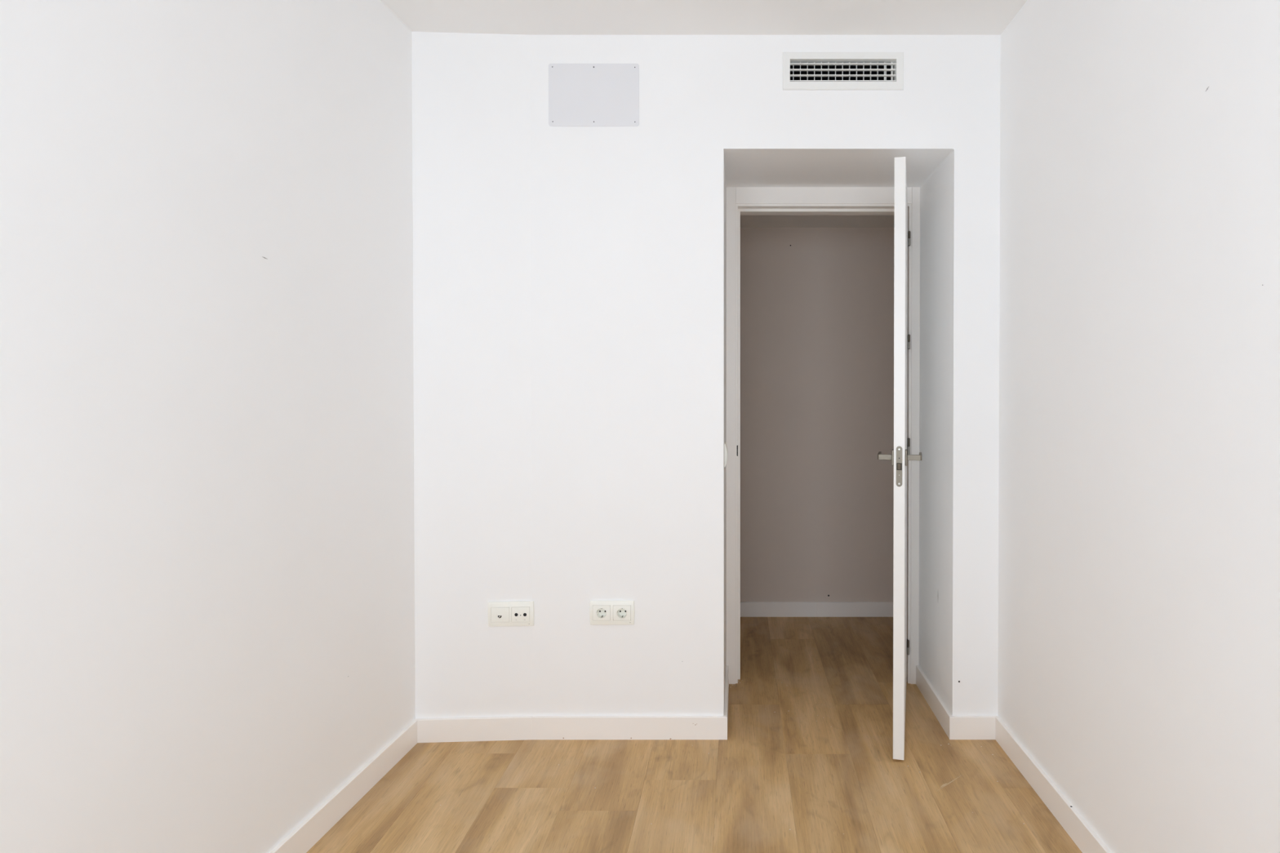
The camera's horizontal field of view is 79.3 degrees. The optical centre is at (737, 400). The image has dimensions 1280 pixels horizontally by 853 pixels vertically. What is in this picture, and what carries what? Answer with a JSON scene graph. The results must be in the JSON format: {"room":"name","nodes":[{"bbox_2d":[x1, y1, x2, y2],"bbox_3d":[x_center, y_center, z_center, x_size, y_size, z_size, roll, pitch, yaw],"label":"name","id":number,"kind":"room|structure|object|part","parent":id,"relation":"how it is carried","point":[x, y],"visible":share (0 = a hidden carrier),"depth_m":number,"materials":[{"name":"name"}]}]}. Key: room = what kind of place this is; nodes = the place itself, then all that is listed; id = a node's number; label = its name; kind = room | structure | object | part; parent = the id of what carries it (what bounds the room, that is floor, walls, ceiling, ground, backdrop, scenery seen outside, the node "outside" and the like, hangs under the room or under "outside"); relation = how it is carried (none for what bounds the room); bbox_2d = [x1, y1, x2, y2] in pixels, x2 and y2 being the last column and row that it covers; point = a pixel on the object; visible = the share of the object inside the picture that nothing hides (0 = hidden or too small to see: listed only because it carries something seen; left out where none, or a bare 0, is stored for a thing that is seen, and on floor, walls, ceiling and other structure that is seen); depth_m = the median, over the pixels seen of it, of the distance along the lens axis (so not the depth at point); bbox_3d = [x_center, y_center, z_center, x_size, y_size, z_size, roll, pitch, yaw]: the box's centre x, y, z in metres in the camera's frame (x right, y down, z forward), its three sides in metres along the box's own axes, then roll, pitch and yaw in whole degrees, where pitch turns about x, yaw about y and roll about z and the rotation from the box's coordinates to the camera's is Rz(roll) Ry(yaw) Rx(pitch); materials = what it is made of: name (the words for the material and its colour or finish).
{"room":"empty room","nodes":[
{"label":"empty room","id":0,"kind":"room"},
{"bbox_2d":[0,0,415,852],"bbox_3d":[-1.312,-0.022,1.086,0.160,2.528,3.284,0,1,3],"label":"wall","id":1,"kind":"structure","parent":0,"point":[207,531],"depth_m":1.70,"materials":[{"name":"white paint"}]},
{"bbox_2d":[269,719,417,852],"bbox_3d":[-1.225,1.201,1.100,0.014,0.082,3.276,0,1,3],"label":"baseboard","id":2,"kind":"structure","parent":1,"relation":"attached to","point":[313,828],"depth_m":2.28,"materials":[{"name":"white wood"}]},
{"bbox_2d":[306,617,1082,852],"bbox_3d":[0.349,1.258,1.796,4.200,0.050,5.163,0,1,0],"label":"floor","id":3,"kind":"structure","parent":0,"point":[774,774],"depth_m":2.44,"materials":[{"name":"brown wood"}]},
{"bbox_2d":[380,0,1026,35],"bbox_3d":[-0.162,-1.349,1.299,2.613,0.120,4.130,0,1,0],"label":"ceiling","id":4,"kind":"structure","parent":0,"point":[525,17],"depth_m":2.61,"materials":[{"name":"white paint"}]},
{"bbox_2d":[411,31,1000,719],"bbox_3d":[-0.108,-0.046,3.051,2.415,2.528,0.657,0,1,0],"label":"wall","id":5,"kind":"structure","parent":0,"point":[569,282],"depth_m":2.74,"materials":[{"name":"white paint"}]},
{"bbox_2d":[487,600,533,626],"bbox_3d":[-0.816,0.769,2.746,0.162,0.088,0.012,0,1,-3],"label":"outlet","id":6,"kind":"object","parent":5,"relation":"attached to","point":[521,613],"visible":1,"depth_m":2.74,"materials":[{"name":"beige plastic"}]},
{"bbox_2d":[416,715,727,742],"bbox_3d":[-0.597,1.181,2.751,1.118,0.082,0.029,0,1,-1],"label":"baseboard","id":7,"kind":"structure","parent":5,"relation":"attached to","point":[517,727],"depth_m":2.75,"materials":[{"name":"white wood"}]},
{"bbox_2d":[548,63,639,126],"bbox_3d":[-0.515,-1.091,2.733,0.324,0.223,0.004,0,1,0],"label":"access panel","id":8,"kind":"object","parent":5,"relation":"attached to","point":[580,95],"visible":1,"depth_m":2.73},
{"bbox_2d":[589,600,634,624],"bbox_3d":[-0.453,0.766,2.757,0.160,0.086,0.024,0,1,0],"label":"power socket","id":9,"kind":"object","parent":5,"relation":"attached to","point":[601,612],"visible":1,"depth_m":2.75,"materials":[{"name":"beige plastic"}]},
{"bbox_2d":[724,442,728,466],"bbox_3d":[-0.045,0.207,2.908,0.012,0.088,0.088,0,1,0],"label":"light switch","id":10,"kind":"object","parent":5,"relation":"attached to","point":[726,452],"visible":0.99,"depth_m":2.86,"materials":[{"name":"beige plastic"}]},
{"bbox_2d":[724,665,728,725],"bbox_3d":[-0.045,1.178,3.016,0.013,0.082,0.508,0,1,0],"label":"baseboard","id":11,"kind":"structure","parent":5,"relation":"attached to","point":[726,682],"depth_m":2.98,"materials":[{"name":"white wood"}]},
{"bbox_2d":[725,186,919,684],"bbox_3d":[0.361,0.154,3.320,0.825,2.122,0.124,0,1,0],"label":"door frame","id":12,"kind":"structure","parent":5,"relation":"attached to","point":[740,201],"depth_m":3.26,"materials":[{"name":"white wood"}]},
{"bbox_3d":[-0.030,0.155,3.264,0.041,2.122,0.012,0,1,0],"label":"casing","id":13,"kind":"part","parent":12,"relation":"part of","materials":[{"name":"white wood"}]},
{"bbox_3d":[0.365,-0.871,3.252,0.747,0.071,0.011,0,1,0],"label":"header casing","id":14,"kind":"part","parent":12,"relation":"part of","materials":[{"name":"white wood"}]},
{"bbox_3d":[0.757,0.155,3.264,0.035,2.122,0.012,0,1,0],"label":"casing","id":15,"kind":"part","parent":12,"relation":"part of","materials":[{"name":"white wood"}]},
{"bbox_2d":[782,52,903,90],"bbox_3d":[0.376,-1.177,2.856,0.432,0.134,0.258,0,1,0],"label":"air vent","id":16,"kind":"object","parent":5,"relation":"in","point":[824,71],"visible":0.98,"depth_m":2.73,"materials":[{"name":"white metal"}]},
{"bbox_3d":[0.376,-1.143,2.741,0.379,0.003,0.016,0,1,0],"label":"horizontal blade","id":17,"kind":"part","parent":16,"relation":"part of","materials":[{"name":"white metal"}]},
{"bbox_3d":[0.376,-1.163,2.741,0.379,0.003,0.016,0,1,0],"label":"horizontal blade","id":18,"kind":"part","parent":16,"relation":"part of","materials":[{"name":"white metal"}]},
{"bbox_3d":[0.376,-1.183,2.741,0.379,0.003,0.016,0,1,0],"label":"horizontal blade","id":19,"kind":"part","parent":16,"relation":"part of","materials":[{"name":"white metal"}]},
{"bbox_3d":[0.376,-1.204,2.741,0.379,0.003,0.016,0,1,0],"label":"horizontal blade","id":20,"kind":"part","parent":16,"relation":"part of","materials":[{"name":"white metal"}]},
{"bbox_3d":[0.533,-1.178,2.760,0.005,0.080,0.022,0,1,30],"label":"vertical blade","id":21,"kind":"part","parent":16,"relation":"part of","materials":[{"name":"white metal"}]},
{"bbox_2d":[877,156,921,759],"bbox_3d":[0.626,0.197,2.930,0.149,2.030,0.752,0,1,13],"label":"door","id":22,"kind":"structure","parent":5,"relation":"in","point":[900,456],"depth_m":2.57,"materials":[{"name":"white wood"}]},
{"bbox_3d":[0.517,0.195,2.683,0.049,0.019,0.116,0,1,13],"label":"lever","id":23,"kind":"part","parent":22,"relation":"part of","materials":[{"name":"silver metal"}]},
{"bbox_3d":[0.532,0.196,2.624,0.007,0.053,0.053,0,1,13],"label":"handle","id":24,"kind":"part","parent":22,"relation":"part of","materials":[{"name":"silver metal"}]},
{"bbox_3d":[0.543,0.223,2.572,0.020,0.137,0.002,0,1,13],"label":"lock plate","id":25,"kind":"part","parent":22,"relation":"part of","materials":[{"name":"silver metal"}]},
{"bbox_3d":[0.576,0.196,2.614,0.007,0.053,0.053,0,1,13],"label":"handle","id":26,"kind":"part","parent":22,"relation":"part of","materials":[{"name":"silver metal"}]},
{"bbox_3d":[0.615,0.196,2.660,0.049,0.019,0.116,0,1,13],"label":"lever","id":27,"kind":"part","parent":22,"relation":"part of","materials":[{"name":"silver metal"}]},
{"bbox_2d":[915,665,951,737],"bbox_3d":[0.768,1.178,3.017,0.013,0.082,0.508,0,1,0],"label":"baseboard","id":28,"kind":"structure","parent":5,"relation":"attached to","point":[940,711],"depth_m":2.99,"materials":[{"name":"white wood"}]},
{"bbox_2d":[948,715,997,739],"bbox_3d":[0.850,1.181,2.756,0.177,0.082,0.013,0,1,0],"label":"baseboard","id":29,"kind":"structure","parent":5,"relation":"attached to","point":[960,727],"depth_m":2.75,"materials":[{"name":"white wood"}]},
{"bbox_2d":[740,227,893,601],"bbox_3d":[0.348,-0.060,4.292,4.100,2.528,0.100,0,1,0],"label":"wall","id":30,"kind":"structure","parent":0,"point":[817,304],"depth_m":4.24,"materials":[{"name":"white paint"}]},
{"bbox_2d":[740,601,893,617],"bbox_3d":[0.348,1.163,4.250,3.900,0.082,0.013,0,1,0],"label":"baseboard","id":31,"kind":"structure","parent":30,"relation":"attached to","point":[748,609],"depth_m":4.24,"materials":[{"name":"white wood"}]},
{"bbox_2d":[740,215,893,227],"bbox_3d":[0.348,-1.001,3.800,3.900,0.100,0.863,0,1,0],"label":"ceiling","id":32,"kind":"structure","parent":0,"point":[746,221],"depth_m":4.09,"materials":[{"name":"grey paint"}]},
{"bbox_2d":[997,0,1279,852],"bbox_3d":[1.042,-0.022,1.099,0.160,2.528,3.300,0,1,-1],"label":"wall","id":33,"kind":"structure","parent":0,"point":[1139,492],"depth_m":1.79,"materials":[{"name":"white paint"}]},
{"bbox_2d":[995,715,1111,852],"bbox_3d":[0.956,1.200,1.113,0.013,0.082,3.298,0,1,-1],"label":"baseboard","id":34,"kind":"structure","parent":33,"relation":"attached to","point":[1083,836],"depth_m":2.29,"materials":[{"name":"white wood"}]}
]}

